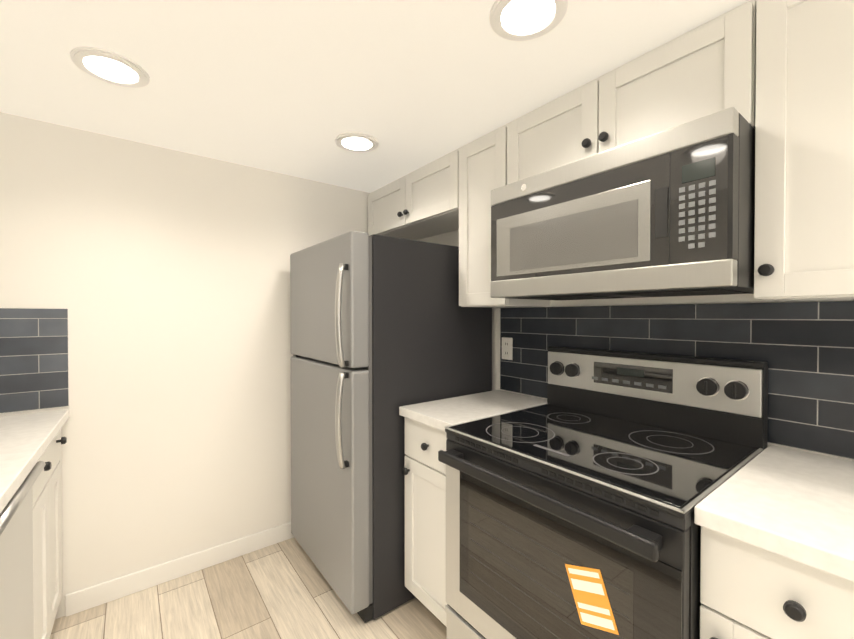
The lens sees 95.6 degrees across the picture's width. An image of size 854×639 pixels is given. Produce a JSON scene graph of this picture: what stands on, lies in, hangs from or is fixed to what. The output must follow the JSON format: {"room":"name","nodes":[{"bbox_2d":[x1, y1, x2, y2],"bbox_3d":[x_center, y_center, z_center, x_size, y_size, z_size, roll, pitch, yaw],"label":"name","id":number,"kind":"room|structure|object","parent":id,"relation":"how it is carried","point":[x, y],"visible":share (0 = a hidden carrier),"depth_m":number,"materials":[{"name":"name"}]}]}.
{"room":"kitchen","nodes":[
{"label":"kitchen","id":0,"kind":"room"},
{"bbox_2d":[0,112,369,618],"bbox_3d":[-1.122,0.225,2.066,2.420,2.134,0.050,0,1,-38],"label":"wall","id":1,"kind":"structure","parent":0,"point":[161,275],"depth_m":1.89,"materials":[{"name":"white paint"}]},
{"bbox_2d":[0,308,68,412],"bbox_3d":[-1.815,0.168,1.497,0.627,0.424,0.006,0,1,-38],"label":"wall tile","id":2,"kind":"structure","parent":1,"relation":"attached to","point":[33,359],"depth_m":1.62,"materials":[{"name":"grey tile"}]},
{"bbox_2d":[65,522,293,616],"bbox_3d":[-0.861,1.243,2.237,1.806,0.095,0.014,0,1,-38],"label":"baseboard","id":3,"kind":"structure","parent":1,"relation":"attached to","point":[81,600],"depth_m":1.91,"materials":[{"name":"white wood"}]},
{"bbox_2d":[50,538,446,638],"bbox_3d":[0.326,1.336,0.198,2.520,0.050,4.795,0,1,-38],"label":"floor","id":4,"kind":"structure","parent":0,"point":[282,590],"depth_m":1.72,"materials":[{"name":"brown wood"}]},
{"bbox_2d":[0,409,68,638],"bbox_3d":[-0.918,0.856,0.366,0.603,0.906,2.887,0,1,-38],"label":"base cabinet","id":5,"kind":"object","parent":4,"relation":"on","point":[31,572],"depth_m":1.24,"materials":[{"name":"white wood"}]},
{"bbox_2d":[290,231,491,622],"bbox_3d":[-0.231,0.461,2.119,0.886,1.660,0.760,0,1,-38],"label":"fridge","id":6,"kind":"object","parent":4,"relation":"on","point":[383,329],"visible":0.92,"depth_m":1.73,"materials":[{"name":"grey metal"}]},
{"bbox_2d":[399,390,546,626],"bbox_3d":[0.235,0.838,1.755,0.641,0.914,0.352,0,1,-38],"label":"base cabinet","id":7,"kind":"object","parent":4,"relation":"on","point":[424,469],"visible":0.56,"depth_m":1.61,"materials":[{"name":"white wood"}]},
{"bbox_2d":[438,346,767,638],"bbox_3d":[0.535,0.715,1.279,0.722,1.170,0.759,0,1,-38],"label":"range","id":8,"kind":"object","parent":4,"relation":"on","point":[586,489],"visible":1,"depth_m":1.14,"materials":[{"name":"silver metal"}]},
{"bbox_2d":[694,445,853,638],"bbox_3d":[1.175,0.851,0.534,0.641,0.914,1.198,0,1,-38],"label":"base cabinet","id":9,"kind":"object","parent":4,"relation":"on","point":[775,523],"visible":1,"depth_m":0.77,"materials":[{"name":"white wood"}]},
{"bbox_2d":[0,0,749,192],"bbox_3d":[0.326,-0.848,0.175,2.520,0.050,4.795,0,1,-38],"label":"ceiling","id":10,"kind":"structure","parent":0,"point":[294,88],"depth_m":1.30,"materials":[{"name":"white paint"}]},
{"bbox_2d":[70,46,149,87],"bbox_3d":[-1.044,-0.829,1.282,0.204,0.010,0.204,0,1,-38],"label":"recessed light","id":11,"kind":"object","parent":10,"relation":"in","point":[110,67],"visible":1,"depth_m":1.27,"materials":[{"name":"white plastic"}]},
{"bbox_2d":[335,132,378,152],"bbox_3d":[-0.331,-0.835,1.831,0.204,0.010,0.204,0,1,-38],"label":"recessed light","id":12,"kind":"object","parent":10,"relation":"in","point":[359,142],"visible":1,"depth_m":1.82,"materials":[{"name":"white plastic"}]},
{"bbox_2d":[490,0,567,40],"bbox_3d":[0.273,-0.827,1.047,0.204,0.010,0.204,0,1,-38],"label":"recessed light","id":13,"kind":"object","parent":10,"relation":"in","point":[518,20],"visible":1,"depth_m":1.06,"materials":[{"name":"white plastic"}]},
{"bbox_2d":[416,229,853,460],"bbox_3d":[1.304,0.236,0.940,0.050,2.134,4.795,0,1,-38],"label":"wall","id":14,"kind":"structure","parent":0,"point":[451,238],"depth_m":1.62,"materials":[{"name":"white paint"}]},
{"bbox_2d":[368,147,460,239],"bbox_3d":[-0.010,-0.692,2.307,0.347,0.298,0.891,0,1,-38],"label":"upper cabinet","id":15,"kind":"object","parent":14,"relation":"attached to","point":[421,203],"visible":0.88,"depth_m":2.17,"materials":[{"name":"white wood"}]},
{"bbox_2d":[459,123,549,307],"bbox_3d":[0.367,-0.448,1.846,0.317,0.776,0.296,0,1,-38],"label":"upper cabinet","id":16,"kind":"object","parent":14,"relation":"attached to","point":[482,167],"visible":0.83,"depth_m":1.77,"materials":[{"name":"white wood"}]},
{"bbox_2d":[507,0,755,184],"bbox_3d":[0.695,-0.667,1.393,0.347,0.328,0.810,0,1,-38],"label":"upper cabinet","id":17,"kind":"object","parent":14,"relation":"attached to","point":[706,69],"visible":0.6,"depth_m":1.19,"materials":[{"name":"white wood"}]},
{"bbox_2d":[491,107,754,300],"bbox_3d":[0.660,-0.290,1.338,0.463,0.418,0.760,0,1,-38],"label":"microwave","id":18,"kind":"object","parent":17,"relation":"attached to","point":[670,212],"visible":0.98,"depth_m":1.07,"materials":[{"name":"silver metal"}]},
{"bbox_2d":[500,301,853,458],"bbox_3d":[1.094,0.166,1.160,0.013,0.435,2.300,0,1,-38],"label":"wall tile","id":19,"kind":"structure","parent":14,"relation":"attached to","point":[805,350],"depth_m":1.24,"materials":[{"name":"black tile"}]},
{"bbox_2d":[754,0,853,301],"bbox_3d":[1.101,-0.438,0.869,0.347,0.776,0.511,0,1,-38],"label":"upper cabinet","id":20,"kind":"object","parent":14,"relation":"attached to","point":[804,189],"visible":1,"depth_m":0.92,"materials":[{"name":"white wood"}]}
]}

